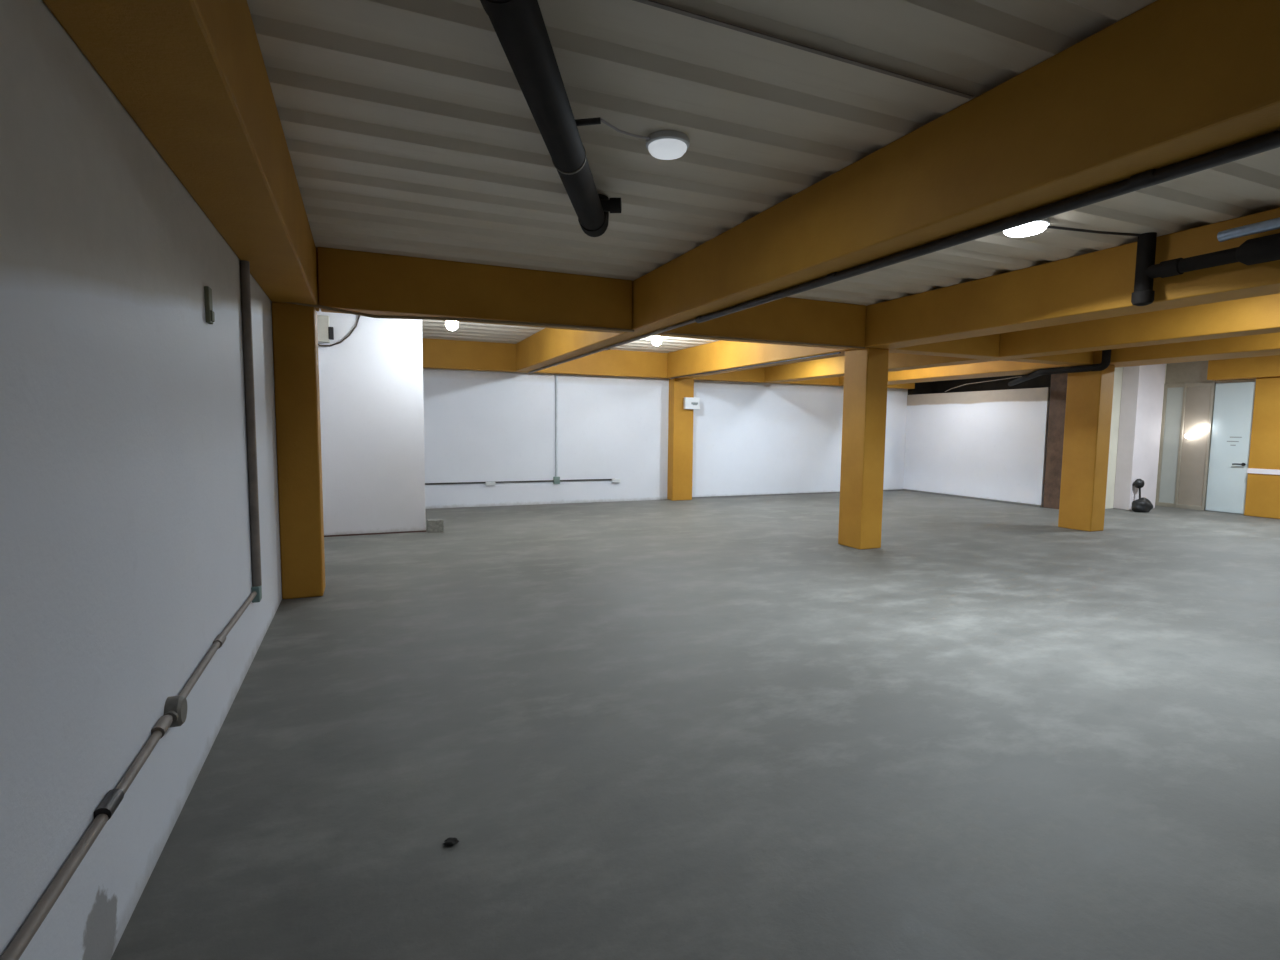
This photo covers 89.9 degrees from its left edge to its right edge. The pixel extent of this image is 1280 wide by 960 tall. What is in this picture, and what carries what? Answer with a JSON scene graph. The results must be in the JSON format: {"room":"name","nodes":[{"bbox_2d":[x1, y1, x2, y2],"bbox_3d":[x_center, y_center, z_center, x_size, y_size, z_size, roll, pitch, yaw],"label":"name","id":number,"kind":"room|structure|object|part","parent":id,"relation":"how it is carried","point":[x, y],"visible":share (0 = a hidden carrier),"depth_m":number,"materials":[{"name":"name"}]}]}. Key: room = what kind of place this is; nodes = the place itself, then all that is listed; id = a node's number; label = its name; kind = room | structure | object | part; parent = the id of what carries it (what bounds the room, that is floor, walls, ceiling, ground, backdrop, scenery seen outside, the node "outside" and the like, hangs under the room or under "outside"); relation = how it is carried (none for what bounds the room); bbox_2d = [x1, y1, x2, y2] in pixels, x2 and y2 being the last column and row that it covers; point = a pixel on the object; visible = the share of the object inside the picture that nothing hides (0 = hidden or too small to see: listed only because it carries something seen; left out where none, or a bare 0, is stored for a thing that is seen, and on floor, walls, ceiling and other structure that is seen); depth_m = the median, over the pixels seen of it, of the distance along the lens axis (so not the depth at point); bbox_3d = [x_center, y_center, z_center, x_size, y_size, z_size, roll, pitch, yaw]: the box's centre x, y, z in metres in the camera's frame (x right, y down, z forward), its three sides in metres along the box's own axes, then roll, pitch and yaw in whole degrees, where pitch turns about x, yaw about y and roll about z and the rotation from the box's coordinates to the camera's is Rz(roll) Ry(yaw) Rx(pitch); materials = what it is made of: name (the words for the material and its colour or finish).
{"room":"parking garage","nodes":[
{"label":"parking garage","id":0,"kind":"room"},
{"bbox_2d":[0,0,281,959],"bbox_3d":[-2.089,-0.312,2.930,0.150,3.100,17.060,-1,5,-23],"label":"wall","id":1,"kind":"structure","parent":0,"point":[125,540],"depth_m":1.82,"materials":[{"name":"white paint"}]},
{"bbox_2d":[0,260,261,959],"bbox_3d":[-1.724,-0.139,2.333,0.057,2.140,3.850,-1,5,-23],"label":"conduit","id":2,"kind":"object","parent":1,"relation":"attached to","point":[175,708],"visible":0.99,"depth_m":2.35,"materials":[{"name":"grey metal"}]},
{"bbox_2d":[204,286,214,323],"bbox_3d":[-2.075,-0.842,3.093,0.028,0.170,0.070,-1,5,-23],"label":"wall bracket","id":3,"kind":"object","parent":1,"relation":"attached to","point":[209,313],"visible":1,"depth_m":3.06,"materials":[{"name":"grey metal"}]},
{"bbox_2d":[317,309,425,534],"bbox_3d":[-4.193,-0.852,9.867,1.445,3.000,2.610,-1,5,-23],"label":"wall","id":4,"kind":"structure","parent":0,"point":[371,382],"depth_m":8.70,"materials":[{"name":"white paint"}]},
{"bbox_2d":[317,315,333,342],"bbox_3d":[-4.115,-1.959,8.326,0.250,0.340,0.100,-1,5,-23],"label":"switch box","id":5,"kind":"object","parent":4,"relation":"attached to","point":[325,333],"visible":0.79,"depth_m":8.30,"materials":[{"name":"beige plastic"}]},
{"bbox_3d":[-4.023,-1.910,8.354,0.060,0.160,0.070,-1,5,-23],"label":"switch lever","id":6,"kind":"part","parent":5,"relation":"part of","materials":[{"name":"grey plastic"}]},
{"bbox_2d":[318,315,359,346],"bbox_3d":[-3.960,-1.986,8.412,0.575,0.482,0.034,-2,5,-25],"label":"cable","id":7,"kind":"object","parent":5,"relation":"attached to","point":[341,341],"visible":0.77,"depth_m":8.45,"materials":[{"name":"grey plastic"}]},
{"bbox_2d":[324,530,425,536],"bbox_3d":[-3.690,0.738,8.788,1.450,0.018,0.015,-1,5,-23],"label":"baseboard","id":8,"kind":"structure","parent":4,"relation":"attached to","point":[421,530],"depth_m":8.79,"materials":[{"name":"grey"}]},
{"bbox_2d":[423,368,934,508],"bbox_3d":[1.839,-1.175,13.930,16.040,3.100,0.150,-1,5,-23],"label":"wall","id":9,"kind":"structure","parent":0,"point":[749,438],"depth_m":12.90,"materials":[{"name":"white paint"}]},
{"bbox_2d":[425,375,619,485],"bbox_3d":[-2.210,-0.956,12.102,3.950,2.100,0.064,-1,5,-23],"label":"conduit","id":10,"kind":"object","parent":9,"relation":"attached to","point":[556,480],"visible":0.98,"depth_m":12.34,"materials":[{"name":"metal"}]},
{"bbox_2d":[692,489,902,498],"bbox_3d":[3.773,0.313,14.798,6.030,0.030,0.015,-1,5,-23],"label":"baseboard","id":11,"kind":"structure","parent":9,"relation":"attached to","point":[894,489],"depth_m":14.44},
{"bbox_2d":[111,490,1279,959],"bbox_3d":[5.178,1.111,6.168,16.090,0.120,17.460,-1,5,-23],"label":"floor","id":12,"kind":"structure","parent":0,"point":[722,728],"depth_m":3.04,"materials":[{"name":"concrete"}]},
{"bbox_2d":[271,302,324,598],"bbox_3d":[-2.967,-0.238,5.595,0.318,2.500,0.340,-1,5,-23],"label":"concrete column","id":13,"kind":"structure","parent":12,"relation":"on","point":[294,327],"depth_m":5.44,"materials":[{"name":"yellow paint"}]},
{"bbox_2d":[427,518,443,532],"bbox_3d":[-2.906,0.642,9.097,0.220,0.174,0.198,-1,5,-23],"label":"concrete block","id":14,"kind":"object","parent":12,"relation":"on","point":[433,525],"visible":1,"depth_m":9.02,"materials":[{"name":"grey concrete"}]},
{"bbox_2d":[443,837,458,845],"bbox_3d":[-0.680,1.300,2.308,0.059,0.018,0.042,-1,5,-23],"label":"pebble","id":15,"kind":"object","parent":12,"relation":"on","point":[450,841],"visible":1,"depth_m":2.30,"materials":[{"name":"black stone"}]},
{"bbox_2d":[667,378,693,500],"bbox_3d":[0.841,-0.833,13.307,0.460,2.500,0.258,-1,5,-23],"label":"concrete column","id":16,"kind":"structure","parent":12,"relation":"on","point":[680,420],"depth_m":13.19,"materials":[{"name":"yellow paint"}]},
{"bbox_2d":[684,397,699,408],"bbox_3d":[1.062,-1.571,13.152,0.340,0.240,0.084,-1,5,-23],"label":"electrical box","id":17,"kind":"object","parent":16,"relation":"attached to","point":[689,402],"visible":1,"depth_m":13.11,"materials":[{"name":"white plastic"}]},
{"bbox_2d":[838,348,888,549],"bbox_3d":[2.842,-0.392,8.180,0.340,2.500,0.420,-1,5,-23],"label":"concrete column","id":18,"kind":"structure","parent":12,"relation":"on","point":[865,370],"depth_m":8.03,"materials":[{"name":"yellow paint"}]},
{"bbox_2d":[1043,373,1067,508],"bbox_3d":[8.125,-0.939,12.437,0.140,3.000,0.360,-1,5,-23],"label":"steel post","id":19,"kind":"object","parent":12,"relation":"on","point":[1058,389],"visible":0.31,"depth_m":12.44,"materials":[{"name":"metal"}]},
{"bbox_2d":[1058,365,1114,531],"bbox_3d":[6.840,-0.488,9.841,0.320,2.500,0.500,-1,5,-23],"label":"concrete column","id":20,"kind":"structure","parent":12,"relation":"on","point":[1089,396],"depth_m":9.70,"materials":[{"name":"yellow paint"}]},
{"bbox_2d":[1131,497,1152,512],"bbox_3d":[9.506,0.466,12.146,0.436,0.274,0.258,-1,5,-23],"label":"bag","id":21,"kind":"object","parent":12,"relation":"on","point":[1142,504],"visible":1,"depth_m":12.05,"materials":[{"name":"plastic"}]},
{"bbox_2d":[1244,377,1279,518],"bbox_3d":[11.342,-0.565,11.327,0.210,2.500,0.820,-1,5,-23],"label":"wall","id":22,"kind":"structure","parent":12,"relation":"on","point":[1262,499],"depth_m":11.46,"materials":[{"name":"yellow paint"}]},
{"bbox_2d":[1247,468,1279,474],"bbox_3d":[11.232,-0.139,11.317,0.020,0.090,0.820,-1,5,-23],"label":"trim","id":23,"kind":"structure","parent":22,"relation":"attached to","point":[1249,470],"depth_m":11.47,"materials":[{"name":"paint"}]},
{"bbox_2d":[247,0,1279,352],"bbox_3d":[5.197,-2.041,5.939,16.090,0.200,17.325,-1,5,-23],"label":"ceiling","id":24,"kind":"structure","parent":0,"point":[410,129],"depth_m":3.19,"materials":[{"name":"paint"}]},
{"bbox_2d":[43,0,319,310],"bbox_3d":[-0.758,-1.293,0.377,0.340,0.500,11.490,-1,5,-23],"label":"ceiling beam","id":25,"kind":"structure","parent":24,"relation":"attached to","point":[191,75],"depth_m":2.18,"materials":[{"name":"yellow paint"}]},
{"bbox_2d":[446,321,457,330],"bbox_3d":[-2.372,-2.040,8.084,0.150,0.305,0.150,-1,5,-23],"label":"lamp","id":26,"kind":"object","parent":24,"relation":"hanging from","point":[451,325],"visible":0.47,"depth_m":8.04,"materials":[{"name":"white plastic"}]},
{"bbox_2d":[317,247,631,332],"bbox_3d":[-1.465,-1.774,6.149,2.890,0.500,0.300,-1,5,-23],"label":"ceiling beam","id":27,"kind":"structure","parent":24,"relation":"attached to","point":[372,283],"depth_m":5.93,"materials":[{"name":"yellow paint"}]},
{"bbox_2d":[285,302,633,331],"bbox_3d":[-1.541,-1.490,5.946,3.223,0.100,0.082,-2,5,-24],"label":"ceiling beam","id":28,"kind":"structure","parent":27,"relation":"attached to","point":[303,304],"depth_m":5.89,"materials":[{"name":"metal"}]},
{"bbox_2d":[480,0,621,236],"bbox_3d":[-0.365,-1.529,1.773,0.280,0.269,5.180,1,5,3],"label":"drain pipe","id":29,"kind":"object","parent":24,"relation":"hanging from","point":[519,26],"visible":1,"depth_m":2.52,"materials":[{"name":"black plastic"}]},
{"bbox_2d":[652,336,660,344],"bbox_3d":[0.262,-2.221,10.070,0.150,0.215,0.150,-1,5,-23],"label":"lamp","id":30,"kind":"object","parent":24,"relation":"hanging from","point":[656,340],"visible":0.69,"depth_m":10.02,"materials":[{"name":"white plastic"}]},
{"bbox_2d":[646,130,689,159],"bbox_3d":[0.144,-1.739,3.360,0.231,0.081,0.231,-1,5,-23],"label":"ceiling lamp","id":31,"kind":"object","parent":24,"relation":"attached to","point":[666,144],"visible":0.99,"depth_m":3.29,"materials":[{"name":"white plastic"}]},
{"bbox_2d":[600,118,649,139],"bbox_3d":[-0.061,-1.701,3.115,0.012,0.102,0.464,3,5,30],"label":"cable","id":32,"kind":"object","parent":31,"relation":"attached to","point":[601,119],"visible":1,"depth_m":3.08,"materials":[{"name":"black plastic"}]},
{"bbox_2d":[648,139,686,159],"bbox_3d":[0.144,-1.722,3.362,0.204,0.047,0.204,-1,5,-23],"label":"diffuser","id":33,"kind":"object","parent":31,"relation":"attached to","point":[663,149],"depth_m":3.31,"materials":[{"name":"white plastic"}]},
{"bbox_2d":[422,338,914,388],"bbox_3d":[1.323,-2.340,13.388,11.520,0.500,0.245,-1,5,-23],"label":"ceiling beam","id":34,"kind":"structure","parent":24,"relation":"attached to","point":[437,353],"depth_m":12.28,"materials":[{"name":"yellow paint"}]},
{"bbox_2d":[652,297,865,349],"bbox_3d":[1.409,-1.845,7.375,2.760,0.500,0.300,-1,5,-23],"label":"ceiling beam","id":35,"kind":"structure","parent":24,"relation":"attached to","point":[788,319],"depth_m":7.37,"materials":[{"name":"yellow paint"}]},
{"bbox_2d":[660,332,864,348],"bbox_3d":[1.471,-1.569,7.245,2.740,0.024,0.030,-1,5,-23],"label":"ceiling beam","id":36,"kind":"structure","parent":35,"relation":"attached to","point":[662,332],"depth_m":7.17,"materials":[{"name":"metal"}]},
{"bbox_2d":[633,0,973,98],"bbox_3d":[0.167,-1.692,2.326,2.890,0.004,0.020,-1,5,-23],"label":"trim","id":37,"kind":"structure","parent":24,"relation":"attached to","point":[648,2],"depth_m":2.51,"materials":[{"name":"grey metal"}]},
{"bbox_2d":[516,0,1279,371],"bbox_3d":[1.161,-1.577,4.072,0.280,0.500,16.800,-1,5,-23],"label":"ceiling beam","id":38,"kind":"structure","parent":24,"relation":"attached to","point":[1169,82],"depth_m":2.73,"materials":[{"name":"yellow paint"}]},
{"bbox_2d":[528,130,1279,373],"bbox_3d":[0.861,-1.385,5.040,0.062,0.064,14.780,-1,5,-23],"label":"conduit","id":39,"kind":"object","parent":38,"relation":"attached to","point":[1269,141],"visible":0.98,"depth_m":2.87,"materials":[{"name":"metal"}]},
{"bbox_2d":[889,334,999,358],"bbox_3d":[3.952,-1.909,8.459,1.890,0.500,0.300,-1,5,-23],"label":"ceiling beam","id":40,"kind":"structure","parent":24,"relation":"attached to","point":[981,347],"depth_m":8.47,"materials":[{"name":"yellow paint"}]},
{"bbox_2d":[667,208,1279,378],"bbox_3d":[4.039,-1.649,5.299,0.420,0.500,16.800,-1,5,-23],"label":"ceiling beam","id":41,"kind":"structure","parent":24,"relation":"attached to","point":[1099,284],"depth_m":5.78,"materials":[{"name":"yellow paint"}]},
{"bbox_2d":[671,352,840,378],"bbox_3d":[1.603,-1.841,10.568,0.020,0.021,5.000,-1,5,-23],"label":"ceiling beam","id":42,"kind":"structure","parent":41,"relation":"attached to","point":[836,352],"depth_m":9.83,"materials":[{"name":"metal"}]},
{"bbox_2d":[765,293,1279,382],"bbox_3d":[6.173,-1.702,6.209,0.400,0.500,16.800,-1,5,-23],"label":"ceiling beam","id":43,"kind":"structure","parent":24,"relation":"attached to","point":[1257,315],"depth_m":7.42,"materials":[{"name":"yellow paint"}]},
{"bbox_2d":[1002,218,1049,236],"bbox_3d":[2.784,-1.817,4.637,0.308,0.081,0.308,-1,5,-23],"label":"ceiling lamp","id":44,"kind":"object","parent":24,"relation":"attached to","point":[1036,227],"visible":0.77,"depth_m":4.56,"materials":[{"name":"white plastic"}]},
{"bbox_2d":[1002,351,1093,365],"bbox_3d":[5.934,-1.958,9.304,1.580,0.500,0.300,-1,5,-23],"label":"ceiling beam","id":45,"kind":"structure","parent":24,"relation":"attached to","point":[1082,358],"depth_m":9.30,"materials":[{"name":"yellow paint"}]},
{"bbox_2d":[839,332,1279,385],"bbox_3d":[8.196,-1.752,7.071,0.800,0.500,16.800,-1,5,-23],"label":"ceiling beam","id":46,"kind":"structure","parent":24,"relation":"attached to","point":[1259,345],"depth_m":9.01,"materials":[{"name":"yellow paint"}]},
{"bbox_2d":[1008,349,1110,385],"bbox_3d":[6.812,-1.897,11.071,0.630,0.334,3.707,1,5,11],"label":"drain pipe","id":47,"kind":"object","parent":46,"relation":"attached to","point":[1106,354],"visible":0.97,"depth_m":9.71,"materials":[{"name":"black plastic"}]},
{"bbox_2d":[1046,226,1140,235],"bbox_3d":[3.364,-1.856,4.782,0.876,0.020,0.036,0,5,-13],"label":"conduit","id":48,"kind":"object","parent":24,"relation":"attached to","point":[1051,227],"visible":0.79,"depth_m":4.79,"materials":[{"name":"metal"}]},
{"bbox_2d":[1131,232,1279,305],"bbox_3d":[4.939,-1.383,2.362,0.170,0.530,5.670,-1,5,-23],"label":"drain pipe","id":49,"kind":"object","parent":24,"relation":"hanging from","point":[1263,249],"visible":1,"depth_m":4.64,"materials":[{"name":"black plastic"}]},
{"bbox_3d":[3.853,-1.632,4.894,0.116,0.470,0.116,-1,5,-23],"label":"drop leg","id":50,"kind":"part","parent":49,"relation":"part of","materials":[{"name":"black plastic"}]},
{"bbox_2d":[1207,355,1279,380],"bbox_3d":[13.242,-1.667,6.654,0.330,0.500,12.060,-1,5,-23],"label":"ceiling beam","id":51,"kind":"structure","parent":24,"relation":"attached to","point":[1263,366],"depth_m":11.62,"materials":[{"name":"yellow paint"}]},
{"bbox_2d":[1217,218,1279,241],"bbox_3d":[4.978,-1.484,2.061,0.068,0.108,5.104,-1,5,-23],"label":"conduit","id":52,"kind":"object","parent":24,"relation":"attached to","point":[1272,224],"visible":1,"depth_m":4.23,"materials":[{"name":"grey metal"}]},
{"bbox_2d":[903,387,1049,506],"bbox_3d":[7.341,-0.779,14.298,0.150,2.360,3.560,-1,5,-23],"label":"wall","id":53,"kind":"structure","parent":0,"point":[992,444],"depth_m":13.96,"materials":[{"name":"white paint"}]},
{"bbox_2d":[903,489,1040,506],"bbox_3d":[7.253,0.379,14.360,0.015,0.040,3.560,-1,5,-23],"label":"baseboard","id":54,"kind":"structure","parent":53,"relation":"attached to","point":[1026,504],"depth_m":14.08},
{"bbox_2d":[945,376,1021,391],"bbox_3d":[7.329,-2.055,13.824,0.048,0.234,1.903,-1,5,-22],"label":"cable","id":55,"kind":"object","parent":53,"relation":"attached to","point":[1019,376],"visible":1,"depth_m":13.66,"materials":[{"name":"grey plastic"}]},
{"bbox_2d":[934,374,1050,393],"bbox_3d":[8.237,-1.100,14.409,0.100,3.000,4.010,-1,5,-23],"label":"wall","id":56,"kind":"structure","parent":0,"point":[1043,381],"depth_m":14.74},
{"bbox_2d":[1105,364,1166,508],"bbox_3d":[9.559,-0.948,12.718,2.400,3.000,0.150,-1,5,-23],"label":"wall","id":57,"kind":"structure","parent":0,"point":[1118,374],"depth_m":12.52,"materials":[{"name":"beige paint"}]},
{"bbox_2d":[1133,479,1144,497],"bbox_3d":[9.581,0.195,12.326,0.190,0.443,0.187,-1,5,-23],"label":"valve","id":58,"kind":"object","parent":57,"relation":"attached to","point":[1138,483],"visible":0.92,"depth_m":12.27,"materials":[{"name":"black metal"}]},
{"bbox_2d":[1113,364,1165,509],"bbox_3d":[9.795,-0.934,12.575,0.820,3.000,0.299,-1,5,-23],"label":"wall","id":59,"kind":"structure","parent":57,"relation":"attached to","point":[1142,391],"depth_m":12.43,"materials":[{"name":"paint"}]},
{"bbox_2d":[1155,361,1255,510],"bbox_3d":[10.957,-0.904,12.415,0.070,2.990,1.510,-1,5,-23],"label":"wall","id":60,"kind":"structure","parent":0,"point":[1188,398],"depth_m":12.71,"materials":[{"name":"beige paint"}]},
{"bbox_3d":[10.734,-0.694,12.949,0.020,2.340,0.310,-1,5,-23],"label":"glass pane","id":61,"kind":"part","parent":60,"relation":"part of","materials":[{"name":"glass"}]},
{"bbox_3d":[10.889,-0.663,12.587,0.020,2.340,0.440,-1,5,-23],"label":"glass pane","id":62,"kind":"part","parent":60,"relation":"part of","materials":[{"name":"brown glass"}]},
{"bbox_2d":[1185,425,1207,437],"bbox_3d":[10.848,-0.942,12.502,0.110,0.268,0.358,-1,5,-23],"label":"lamp","id":63,"kind":"object","parent":60,"relation":"attached to","point":[1204,427],"visible":1,"depth_m":12.47,"materials":[{"name":"white"}]},
{"bbox_2d":[1207,379,1255,513],"bbox_3d":[11.223,-0.878,12.073,0.150,3.000,2.350,-1,5,-23],"label":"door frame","id":64,"kind":"structure","parent":0,"point":[1239,379],"depth_m":12.08,"materials":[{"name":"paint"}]},
{"bbox_2d":[1205,382,1255,513],"bbox_3d":[11.092,-0.601,12.041,0.129,2.430,0.650,-1,5,-23],"label":"door","id":65,"kind":"structure","parent":64,"relation":"in","point":[1233,402],"depth_m":12.06,"materials":[{"name":"white paint"}]}
]}

